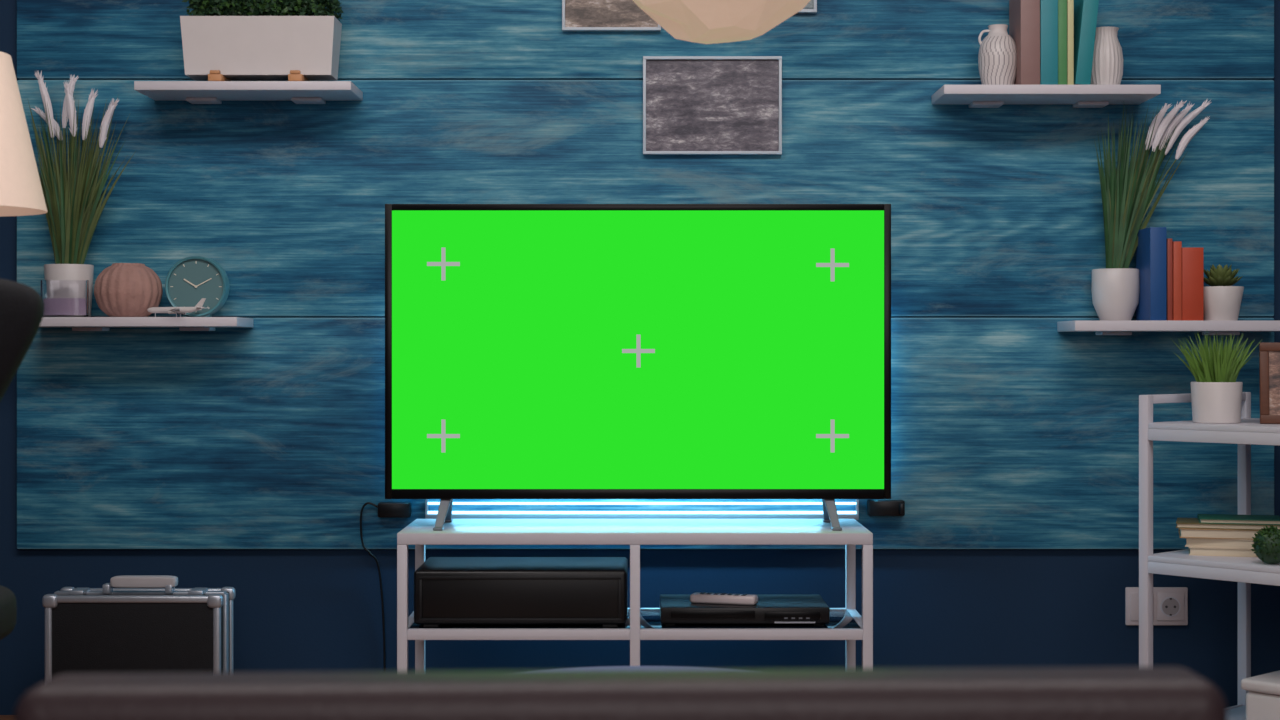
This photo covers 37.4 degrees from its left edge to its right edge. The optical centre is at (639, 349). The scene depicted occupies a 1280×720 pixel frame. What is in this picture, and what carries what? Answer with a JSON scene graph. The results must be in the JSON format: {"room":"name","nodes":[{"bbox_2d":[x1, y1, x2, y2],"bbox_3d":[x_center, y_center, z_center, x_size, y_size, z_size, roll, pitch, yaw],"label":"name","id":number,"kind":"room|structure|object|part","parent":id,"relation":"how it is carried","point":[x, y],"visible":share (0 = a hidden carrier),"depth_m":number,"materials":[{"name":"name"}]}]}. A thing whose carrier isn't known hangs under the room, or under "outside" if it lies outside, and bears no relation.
{"room":"living room","nodes":[
{"label":"living room","id":0,"kind":"room"},
{"bbox_2d":[0,715,13,719],"bbox_3d":[-0.025,0.900,1.300,4.950,0.100,6.400,0,0,0],"label":"floor","id":1,"kind":"structure","parent":0,"point":[2,717],"depth_m":4.37,"materials":[{"name":"brown wood"}]},
{"bbox_2d":[0,279,43,639],"bbox_3d":[-1.085,0.377,2.516,0.679,0.944,0.644,0,0,0],"label":"office chair","id":2,"kind":"object","parent":1,"relation":"on","point":[21,306],"visible":1,"depth_m":2.33,"materials":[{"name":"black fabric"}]},
{"bbox_3d":[-1.085,0.375,2.570,0.400,0.090,0.440,0,0,0],"label":"seat","id":3,"kind":"part","parent":2,"relation":"part of","materials":[{"name":"black fabric"}]},
{"bbox_3d":[-1.085,0.105,2.307,0.679,0.400,0.140,0,0,0],"label":"backrest","id":4,"kind":"part","parent":2,"relation":"part of","materials":[{"name":"black fabric"}]},
{"bbox_2d":[0,52,46,216],"bbox_3d":[-1.172,0.174,3.200,0.322,1.351,0.322,0,0,0],"label":"floor lamp","id":5,"kind":"object","parent":1,"relation":"on","point":[21,192],"visible":1,"depth_m":3.16,"materials":[{"name":"fabric"}]},
{"bbox_2d":[42,575,235,680],"bbox_3d":[-1.097,0.672,4.150,0.390,0.356,0.148,0,0,0],"label":"equipment case","id":6,"kind":"object","parent":1,"relation":"on","point":[143,623],"visible":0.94,"depth_m":4.08,"materials":[{"name":"black plastic"}]},
{"bbox_3d":[-1.165,0.522,4.135,0.016,0.021,0.030,0,0,0],"label":"handle mount","id":7,"kind":"part","parent":6,"relation":"part of","materials":[{"name":"metal"}]},
{"bbox_3d":[-1.097,0.534,4.150,0.372,0.007,0.024,0,0,0],"label":"seam rail","id":8,"kind":"part","parent":6,"relation":"part of","materials":[{"name":"metal"}]},
{"bbox_3d":[-1.029,0.522,4.135,0.016,0.021,0.030,0,0,0],"label":"handle mount","id":9,"kind":"part","parent":6,"relation":"part of","materials":[{"name":"metal"}]},
{"bbox_3d":[-0.909,0.691,4.150,0.007,0.311,0.024,0,0,0],"label":"seam rail","id":10,"kind":"part","parent":6,"relation":"part of","materials":[{"name":"metal"}]},
{"bbox_2d":[14,667,1226,719],"bbox_3d":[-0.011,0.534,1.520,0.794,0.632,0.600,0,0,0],"label":"sofa","id":11,"kind":"object","parent":1,"relation":"on","point":[1026,693],"visible":1,"depth_m":1.23,"materials":[{"name":"grey fabric"}]},
{"bbox_2d":[397,519,872,670],"bbox_3d":[-0.010,0.612,4.015,0.970,0.477,0.330,0,0,0],"label":"tv stand","id":12,"kind":"object","parent":1,"relation":"on","point":[846,624],"visible":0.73,"depth_m":3.85,"materials":[{"name":"white"}]},
{"bbox_3d":[-0.485,0.624,3.860,0.020,0.453,0.020,0,0,0],"label":"post","id":13,"kind":"part","parent":12,"relation":"part of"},
{"bbox_3d":[-0.485,0.581,4.015,0.020,0.021,0.289,0,0,0],"label":"rail","id":14,"kind":"part","parent":12,"relation":"part of","materials":[{"name":"white metal"}]},
{"bbox_3d":[-0.485,0.624,4.170,0.020,0.453,0.020,0,0,0],"label":"post","id":15,"kind":"part","parent":12,"relation":"part of","materials":[{"name":"white metal"}]},
{"bbox_3d":[-0.247,0.581,3.860,0.454,0.021,0.020,0,0,0],"label":"rail","id":16,"kind":"part","parent":12,"relation":"part of","materials":[{"name":"white metal"}]},
{"bbox_2d":[410,610,629,628],"bbox_3d":[-0.247,0.576,4.015,0.454,0.009,0.289,0,0,0],"label":"shelf","id":17,"kind":"object","parent":12,"relation":"attached to","point":[412,625],"depth_m":3.90,"materials":[{"name":"clear glass"}]},
{"bbox_2d":[414,557,627,626],"bbox_3d":[-0.246,0.511,4.003,0.438,0.118,0.264,0,0,0],"label":"receiver","id":18,"kind":"object","parent":12,"relation":"on","point":[447,590],"visible":1,"depth_m":3.88,"materials":[{"name":"black plastic"}]},
{"bbox_3d":[-0.450,0.510,3.873,0.006,0.080,0.004,0,0,0],"label":"frame","id":19,"kind":"part","parent":18,"relation":"part of","materials":[{"name":"black plastic"}]},
{"bbox_3d":[-0.246,0.467,3.873,0.414,0.006,0.004,0,0,0],"label":"frame","id":20,"kind":"part","parent":18,"relation":"part of","materials":[{"name":"black plastic"}]},
{"bbox_3d":[-0.246,0.553,3.873,0.414,0.006,0.004,0,0,0],"label":"frame","id":21,"kind":"part","parent":18,"relation":"part of","materials":[{"name":"black plastic"}]},
{"bbox_3d":[-0.042,0.510,3.873,0.006,0.080,0.004,0,0,0],"label":"frame","id":22,"kind":"part","parent":18,"relation":"part of","materials":[{"name":"black plastic"}]},
{"bbox_3d":[-0.010,0.385,4.015,0.970,0.024,0.330,0,0,0],"label":"panel","id":23,"kind":"part","parent":12,"relation":"part of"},
{"bbox_3d":[-0.010,0.624,3.860,0.020,0.453,0.020,0,0,0],"label":"post","id":24,"kind":"part","parent":12,"relation":"part of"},
{"bbox_2d":[385,204,890,530],"bbox_3d":[-0.004,0.034,4.006,1.058,0.678,0.217,0,0,0],"label":"television","id":25,"kind":"object","parent":12,"relation":"on","point":[533,351],"visible":1,"depth_m":3.95,"materials":[{"name":"black plastic"}]},
{"bbox_3d":[0.227,0.581,4.170,0.454,0.021,0.020,0,0,0],"label":"rail","id":26,"kind":"part","parent":12,"relation":"part of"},
{"bbox_2d":[660,594,829,625],"bbox_3d":[0.217,0.550,3.993,0.348,0.040,0.214,0,0,0],"label":"dvd player","id":27,"kind":"object","parent":12,"relation":"on","point":[674,608],"visible":1,"depth_m":3.89},
{"bbox_3d":[0.150,0.544,3.889,0.174,0.016,0.003,0,0,0],"label":"tray door","id":28,"kind":"part","parent":27,"relation":"part of","materials":[{"name":"black plastic"}]},
{"bbox_2d":[690,592,757,604],"bbox_3d":[0.176,0.519,3.950,0.140,0.020,0.038,0,0,17],"label":"remote control","id":29,"kind":"object","parent":27,"relation":"on","point":[697,597],"visible":1,"depth_m":3.94,"materials":[{"name":"plastic"}]},
{"bbox_2d":[640,610,859,628],"bbox_3d":[0.227,0.576,4.015,0.454,0.009,0.289,0,0,0],"label":"shelf","id":30,"kind":"object","parent":12,"relation":"attached to","point":[649,619],"depth_m":3.93,"materials":[{"name":"clear glass"}]},
{"bbox_3d":[0.227,0.581,3.860,0.454,0.021,0.020,0,0,0],"label":"rail","id":31,"kind":"part","parent":12,"relation":"part of","materials":[{"name":"white metal"}]},
{"bbox_3d":[0.464,0.624,4.170,0.020,0.453,0.020,0,0,0],"label":"post","id":32,"kind":"part","parent":12,"relation":"part of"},
{"bbox_3d":[0.464,0.581,4.015,0.020,0.021,0.289,0,0,0],"label":"rail","id":33,"kind":"part","parent":12,"relation":"part of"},
{"bbox_3d":[0.464,0.624,3.860,0.020,0.453,0.020,0,0,0],"label":"post","id":34,"kind":"part","parent":12,"relation":"part of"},
{"bbox_2d":[543,666,730,669],"bbox_3d":[0.006,0.649,2.310,0.720,0.408,0.720,0,0,0],"label":"round coffee table","id":35,"kind":"object","parent":1,"relation":"on","point":[604,667],"visible":0.04,"depth_m":2.64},
{"bbox_2d":[1139,392,1279,719],"bbox_3d":[1.477,0.472,3.794,0.422,0.756,0.822,0,0,-43],"label":"shelving rack","id":36,"kind":"object","parent":1,"relation":"on","point":[1245,571],"visible":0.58,"depth_m":3.94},
{"bbox_3d":[1.058,0.472,3.950,0.022,0.756,0.022,0,0,-43],"label":"post","id":37,"kind":"part","parent":36,"relation":"part of","materials":[{"name":"white metal"}]},
{"bbox_3d":[1.204,0.103,4.086,0.378,0.018,0.022,0,0,-43],"label":"rail","id":38,"kind":"part","parent":36,"relation":"part of","materials":[{"name":"white metal"}]},
{"bbox_3d":[1.477,0.434,3.794,0.422,0.012,0.778,0,0,-43],"label":"shelf","id":39,"kind":"part","parent":36,"relation":"part of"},
{"bbox_3d":[1.477,0.158,3.794,0.422,0.012,0.778,0,0,-43],"label":"shelf","id":40,"kind":"part","parent":36,"relation":"part of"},
{"bbox_2d":[1171,332,1261,423],"bbox_3d":[1.200,0.055,3.936,0.184,0.195,0.130,0,0,0],"label":"potted grass","id":41,"kind":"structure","parent":36,"relation":"on","point":[1216,395],"depth_m":3.91,"materials":[{"name":"green plant"}]},
{"bbox_2d":[1176,514,1279,556],"bbox_3d":[1.242,0.390,3.984,0.212,0.077,0.138,0,0,17],"label":"books","id":42,"kind":"object","parent":36,"relation":"on","point":[1231,535],"visible":0.83,"depth_m":3.93,"materials":[{"name":"beige paper"}]},
{"bbox_3d":[1.477,0.796,3.794,0.422,0.012,0.778,0,0,-43],"label":"shelf","id":43,"kind":"part","parent":36,"relation":"part of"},
{"bbox_3d":[1.350,0.472,4.223,0.022,0.756,0.022,0,0,-43],"label":"post","id":44,"kind":"part","parent":36,"relation":"part of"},
{"bbox_2d":[1241,670,1279,719],"bbox_3d":[1.462,0.728,3.780,0.292,0.124,0.412,0,0,-43],"label":"storage box","id":45,"kind":"object","parent":36,"relation":"on","point":[1263,694],"visible":1,"depth_m":3.80,"materials":[{"name":"white plastic"}]},
{"bbox_3d":[1.462,0.678,3.780,0.292,0.024,0.412,0,0,-43],"label":"lid","id":46,"kind":"part","parent":45,"relation":"part of","materials":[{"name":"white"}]},
{"bbox_2d":[1251,525,1279,563],"bbox_3d":[1.264,0.389,3.779,0.086,0.078,0.081,0,0,0],"label":"plant","id":47,"kind":"object","parent":36,"relation":"on","point":[1266,545],"visible":1,"depth_m":3.76,"materials":[{"name":"green plant"}]},
{"bbox_2d":[1259,342,1279,423],"bbox_3d":[1.340,0.069,3.879,0.130,0.168,0.036,0,0,14],"label":"wooden picture frame","id":48,"kind":"object","parent":36,"relation":"on","point":[1269,354],"visible":1,"depth_m":3.89,"materials":[{"name":"brown wood"}]},
{"bbox_3d":[1.342,-0.006,3.888,0.130,0.018,0.016,0,-7,14],"label":"rail","id":49,"kind":"part","parent":48,"relation":"part of","materials":[{"name":"brown wood"}]},
{"bbox_3d":[1.338,0.143,3.870,0.130,0.018,0.016,0,-7,14],"label":"rail","id":50,"kind":"part","parent":48,"relation":"part of","materials":[{"name":"brown wood"}]},
{"bbox_2d":[1269,351,1279,414],"bbox_3d":[1.340,0.069,3.879,0.094,0.132,0.004,0,-7,14],"label":"photo","id":51,"kind":"object","parent":48,"relation":"on","point":[1274,356],"depth_m":3.89},
{"bbox_2d":[44,264,93,316],"bbox_3d":[-1.304,-0.134,4.318,0.110,0.121,0.110,0,0,0],"label":"pot","id":52,"kind":"object","parent":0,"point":[51,271],"depth_m":4.27,"materials":[{"name":"white ceramic"}]},
{"bbox_2d":[0,0,1279,714],"bbox_3d":[-0.025,-0.450,4.450,4.950,2.600,0.100,0,0,0],"label":"wall","id":53,"kind":"structure","parent":0,"point":[295,610],"depth_m":4.40,"materials":[{"name":"blue paint"}]},
{"bbox_2d":[360,502,410,670],"bbox_3d":[-0.589,0.598,4.372,0.118,0.493,0.045,0,0,0],"label":"power cable","id":54,"kind":"object","parent":53,"relation":"attached to","point":[385,509],"visible":0.91,"depth_m":4.35,"materials":[{"name":"black plastic"}]},
{"bbox_3d":[-0.616,0.598,4.372,0.062,0.493,0.023,0,0,-26],"label":"cord","id":55,"kind":"part","parent":54,"relation":"part of","materials":[{"name":"black plastic"}]},
{"bbox_2d":[378,502,410,517],"bbox_3d":[-0.567,0.369,4.364,0.075,0.034,0.029,0,0,0],"label":"switch","id":56,"kind":"object","parent":54,"relation":"attached to","point":[385,509],"depth_m":4.35,"materials":[{"name":"black plastic"}]},
{"bbox_2d":[17,318,1273,548],"bbox_3d":[0.013,0.194,4.390,2.918,0.538,0.020,0,0,0],"label":"wall panel","id":57,"kind":"object","parent":53,"relation":"attached to","point":[1007,433],"visible":0.49,"depth_m":4.38,"materials":[{"name":"teal paint"}]},
{"bbox_2d":[40,317,252,330],"bbox_3d":[-1.141,-0.059,4.290,0.491,0.029,0.180,0,0,0],"label":"wall shelf","id":58,"kind":"object","parent":57,"relation":"attached to","point":[77,323],"visible":0.92,"depth_m":4.20,"materials":[{"name":"white paint"}]},
{"bbox_2d":[41,280,88,316],"bbox_3d":[-1.287,-0.115,4.228,0.107,0.083,0.045,0,0,0],"label":"glass candle holder","id":59,"kind":"object","parent":58,"relation":"on","point":[61,298],"visible":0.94,"depth_m":4.21,"materials":[{"name":"purple glass"}]},
{"bbox_2d":[28,70,135,316],"bbox_3d":[-1.286,-0.355,4.308,0.271,0.563,0.133,0,0,0],"label":"potted plant","id":60,"kind":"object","parent":58,"relation":"on","point":[72,190],"depth_m":4.30,"materials":[{"name":"green plant"}]},
{"bbox_3d":[-1.264,-0.048,4.350,0.070,0.008,0.060,0,0,0],"label":"bracket arm","id":61,"kind":"part","parent":58,"relation":"part of","materials":[{"name":"white paint"}]},
{"bbox_2d":[94,263,162,316],"bbox_3d":[-1.161,-0.135,4.290,0.151,0.123,0.151,0,0,0],"label":"round vase","id":62,"kind":"object","parent":58,"relation":"on","point":[121,289],"visible":0.95,"depth_m":4.24,"materials":[{"name":"pink ceramic"}]},
{"bbox_2d":[147,298,205,316],"bbox_3d":[-1.026,-0.094,4.222,0.120,0.042,0.113,0,0,-30],"label":"airplane","id":63,"kind":"object","parent":58,"relation":"on","point":[170,310],"visible":1,"depth_m":4.21,"materials":[{"name":"white plastic"}]},
{"bbox_3d":[-1.018,-0.048,4.350,0.070,0.008,0.060,0,0,0],"label":"bracket arm","id":64,"kind":"part","parent":58,"relation":"part of","materials":[{"name":"white paint"}]},
{"bbox_2d":[165,256,229,316],"bbox_3d":[-1.006,-0.143,4.295,0.138,0.140,0.043,0,0,0],"label":"desk clock","id":65,"kind":"object","parent":58,"relation":"on","point":[191,279],"visible":0.84,"depth_m":4.28,"materials":[{"name":"teal plastic"}]},
{"bbox_2d":[425,499,858,519],"bbox_3d":[0.005,0.138,4.362,1.088,0.507,0.035,0,0,0],"label":"led light bar","id":66,"kind":"object","parent":57,"relation":"attached to","point":[428,514],"visible":0.37,"depth_m":4.36,"materials":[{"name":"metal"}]},
{"bbox_2d":[428,511,855,513],"bbox_3d":[0.005,0.375,4.369,0.990,0.005,0.014,0,0,0],"label":"diffuser","id":67,"kind":"object","parent":66,"relation":"attached to","point":[429,512],"depth_m":4.36,"materials":[{"name":"white plastic"}]},
{"bbox_2d":[428,502,855,504],"bbox_3d":[0.005,0.355,4.370,0.990,0.006,0.010,0,0,0],"label":"diffuser","id":68,"kind":"object","parent":66,"relation":"attached to","point":[429,503],"depth_m":4.37,"materials":[{"name":"white plastic"}]},
{"bbox_2d":[867,500,904,515],"bbox_3d":[0.568,0.364,4.357,0.084,0.036,0.045,0,0,0],"label":"power adapter","id":69,"kind":"object","parent":57,"relation":"attached to","point":[874,507],"visible":1,"depth_m":4.34,"materials":[{"name":"black plastic"}]},
{"bbox_2d":[1057,321,1279,334],"bbox_3d":[1.213,-0.050,4.290,0.493,0.031,0.180,0,0,0],"label":"wall shelf","id":70,"kind":"object","parent":57,"relation":"attached to","point":[1100,327],"visible":0.95,"depth_m":4.20,"materials":[{"name":"white paint"}]},
{"bbox_3d":[1.090,-0.038,4.350,0.070,0.008,0.060,0,0,0],"label":"bracket arm","id":71,"kind":"part","parent":70,"relation":"part of","materials":[{"name":"white paint"}]},
{"bbox_2d":[1091,100,1209,320],"bbox_3d":[1.172,-0.322,4.314,0.279,0.512,0.120,0,0,0],"label":"potted plant","id":72,"kind":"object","parent":70,"relation":"on","point":[1127,191],"depth_m":4.30,"materials":[{"name":"green plant"}]},
{"bbox_2d":[1136,227,1203,320],"bbox_3d":[1.196,-0.170,4.269,0.119,0.208,0.122,0,0,0],"label":"books","id":73,"kind":"object","parent":70,"relation":"on","point":[1171,276],"visible":0.97,"depth_m":4.21,"materials":[{"name":"red paper"}]},
{"bbox_3d":[1.337,-0.038,4.350,0.070,0.008,0.060,0,0,0],"label":"bracket arm","id":74,"kind":"part","parent":70,"relation":"part of","materials":[{"name":"white paint"}]},
{"bbox_2d":[1204,264,1243,320],"bbox_3d":[1.306,-0.129,4.250,0.099,0.127,0.099,0,0,0],"label":"potted succulent","id":75,"kind":"object","parent":70,"relation":"on","point":[1222,300],"visible":0.94,"depth_m":4.22,"materials":[{"name":"white ceramic"}]},
{"bbox_2d":[17,80,1273,316],"bbox_3d":[0.013,-0.352,4.390,2.918,0.549,0.020,0,0,0],"label":"wall panel","id":76,"kind":"object","parent":53,"relation":"attached to","point":[996,212],"visible":0.69,"depth_m":4.38,"materials":[{"name":"teal paint"}]},
{"bbox_2d":[134,81,362,103],"bbox_3d":[-0.883,-0.584,4.290,0.482,0.028,0.180,0,0,0],"label":"wall shelf","id":77,"kind":"object","parent":76,"relation":"attached to","point":[194,92],"visible":1,"depth_m":4.22,"materials":[{"name":"white paint"}]},
{"bbox_3d":[-1.004,-0.574,4.350,0.070,0.008,0.060,0,0,0],"label":"bracket arm","id":78,"kind":"part","parent":77,"relation":"part of","materials":[{"name":"white paint"}]},
{"bbox_2d":[180,0,343,80],"bbox_3d":[-0.854,-0.725,4.284,0.359,0.255,0.134,0,0,0],"label":"planter box","id":79,"kind":"object","parent":77,"relation":"on","point":[262,39],"visible":0.98,"depth_m":4.24,"materials":[{"name":"white ceramic"}]},
{"bbox_3d":[-0.951,-0.610,4.281,0.031,0.016,0.108,0,0,0],"label":"wood rail","id":80,"kind":"part","parent":79,"relation":"part of","materials":[{"name":"brown wood"}]},
{"bbox_2d":[187,0,341,18],"bbox_3d":[-0.850,-0.800,4.283,0.350,0.107,0.132,0,0,0],"label":"plant","id":81,"kind":"object","parent":79,"relation":"on","point":[206,9],"depth_m":4.24,"materials":[{"name":"green plant"}]},
{"bbox_3d":[-0.772,-0.610,4.281,0.031,0.016,0.108,0,0,0],"label":"wood rail","id":82,"kind":"part","parent":79,"relation":"part of","materials":[{"name":"brown wood"}]},
{"bbox_3d":[-0.763,-0.574,4.350,0.070,0.008,0.060,0,0,0],"label":"bracket arm","id":83,"kind":"part","parent":77,"relation":"part of","materials":[{"name":"white paint"}]},
{"bbox_2d":[643,56,781,154],"bbox_3d":[0.167,-0.565,4.371,0.321,0.226,0.018,0,0,0],"label":"framed photo","id":84,"kind":"object","parent":76,"relation":"attached to","point":[693,105],"visible":1,"depth_m":4.37,"materials":[{"name":"paper"}]},
{"bbox_3d":[0.167,-0.675,4.371,0.321,0.007,0.018,0,0,0],"label":"rail","id":85,"kind":"part","parent":84,"relation":"part of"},
{"bbox_3d":[0.167,-0.456,4.371,0.321,0.007,0.018,0,0,0],"label":"rail","id":86,"kind":"part","parent":84,"relation":"part of","materials":[{"name":"white wood"}]},
{"bbox_2d":[932,85,1160,107],"bbox_3d":[0.917,-0.575,4.290,0.482,0.029,0.180,0,0,0],"label":"wall shelf","id":87,"kind":"object","parent":76,"relation":"attached to","point":[976,96],"visible":1,"depth_m":4.22,"materials":[{"name":"white paint"}]},
{"bbox_3d":[0.796,-0.565,4.350,0.070,0.008,0.060,0,0,0],"label":"bracket arm","id":88,"kind":"part","parent":87,"relation":"part of","materials":[{"name":"white paint"}]},
{"bbox_2d":[978,24,1016,84],"bbox_3d":[0.808,-0.661,4.270,0.089,0.142,0.088,0,0,0],"label":"jug","id":89,"kind":"object","parent":87,"relation":"on","point":[997,56],"visible":0.89,"depth_m":4.24,"materials":[{"name":"white ceramic"}]},
{"bbox_3d":[0.777,-0.705,4.270,0.027,0.038,0.006,0,0,0],"label":"handle","id":90,"kind":"part","parent":89,"relation":"part of","materials":[{"name":"white ceramic"}]},
{"bbox_2d":[1009,0,1098,84],"bbox_3d":[0.935,-0.707,4.269,0.178,0.236,0.132,0,0,0],"label":"books","id":91,"kind":"object","parent":87,"relation":"on","point":[1054,40],"visible":0.91,"depth_m":4.21,"materials":[{"name":"paper"}]},
{"bbox_3d":[1.037,-0.565,4.350,0.070,0.008,0.060,0,0,0],"label":"bracket arm","id":92,"kind":"part","parent":87,"relation":"part of","materials":[{"name":"white paint"}]},
{"bbox_2d":[1090,26,1122,84],"bbox_3d":[1.051,-0.658,4.270,0.081,0.136,0.081,0,0,0],"label":"ribbed vase","id":93,"kind":"object","parent":87,"relation":"on","point":[1107,66],"visible":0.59,"depth_m":4.24,"materials":[{"name":"white ceramic"}]},
{"bbox_2d":[17,0,1273,78],"bbox_3d":[0.013,-0.904,4.390,2.918,0.549,0.020,0,0,0],"label":"wall panel","id":94,"kind":"object","parent":53,"relation":"attached to","point":[84,39],"visible":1,"depth_m":4.38,"materials":[{"name":"teal paint"}]},
{"bbox_2d":[562,0,660,30],"bbox_3d":[-0.066,-0.851,4.371,0.228,0.226,0.018,0,0,0],"label":"framed photo","id":95,"kind":"object","parent":94,"relation":"attached to","point":[577,15],"visible":1,"depth_m":4.37},
{"bbox_3d":[-0.066,-0.742,4.371,0.228,0.007,0.018,0,0,0],"label":"rail","id":96,"kind":"part","parent":95,"relation":"part of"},
{"bbox_2d":[797,0,816,12],"bbox_3d":[0.294,-0.893,4.371,0.228,0.226,0.018,0,0,0],"label":"framed photo","id":97,"kind":"object","parent":94,"relation":"attached to","point":[811,7],"visible":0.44,"depth_m":4.37},
{"bbox_3d":[0.294,-0.783,4.371,0.228,0.007,0.018,0,0,0],"label":"rail","id":98,"kind":"part","parent":97,"relation":"part of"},
{"bbox_2d":[803,0,813,8],"bbox_3d":[0.294,-0.893,4.372,0.214,0.212,0.003,0,0,0],"label":"print","id":99,"kind":"object","parent":97,"relation":"on","point":[810,5],"depth_m":4.37},
{"bbox_2d":[1125,587,1187,624],"bbox_3d":[1.201,0.596,4.393,0.144,0.088,0.015,0,0,0],"label":"power socket","id":100,"kind":"object","parent":53,"relation":"attached to","point":[1170,604],"visible":0.92,"depth_m":4.39,"materials":[{"name":"plastic"}]},
{"bbox_2d":[1130,593,1138,620],"bbox_3d":[1.165,0.596,4.389,0.054,0.065,0.004,0,0,0],"label":"switch plate","id":101,"kind":"object","parent":100,"relation":"attached to","point":[1134,597],"depth_m":4.39,"materials":[{"name":"plastic"}]},
{"bbox_2d":[1091,268,1139,320],"bbox_3d":[1.086,-0.125,4.318,0.107,0.119,0.107,0,0,0],"label":"pot","id":102,"kind":"object","parent":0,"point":[1115,291],"depth_m":4.28,"materials":[{"name":"white ceramic"}]},
{"bbox_2d":[1191,382,1242,423],"bbox_3d":[1.202,0.109,3.941,0.104,0.086,0.104,0,0,0],"label":"pot","id":103,"kind":"object","parent":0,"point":[1212,402],"depth_m":3.90,"materials":[{"name":"white ceramic"}]},
{"bbox_2d":[1204,286,1243,320],"bbox_3d":[1.306,-0.104,4.250,0.099,0.076,0.099,0,0,0],"label":"pot","id":104,"kind":"object","parent":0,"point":[1221,303],"depth_m":4.21,"materials":[{"name":"white ceramic"}]},
{"bbox_3d":[-0.025,-1.800,1.300,4.950,0.100,6.400,0,0,0],"label":"ceiling","id":105,"kind":"structure","parent":0,"visible":0},
{"bbox_2d":[633,0,809,43],"bbox_3d":[0.125,-1.119,3.006,0.394,1.261,0.410,0,0,0],"label":"pendant lamp","id":106,"kind":"object","parent":105,"relation":"hanging from","point":[697,21],"visible":1,"depth_m":2.93,"materials":[{"name":"beige plastic"}]}
]}

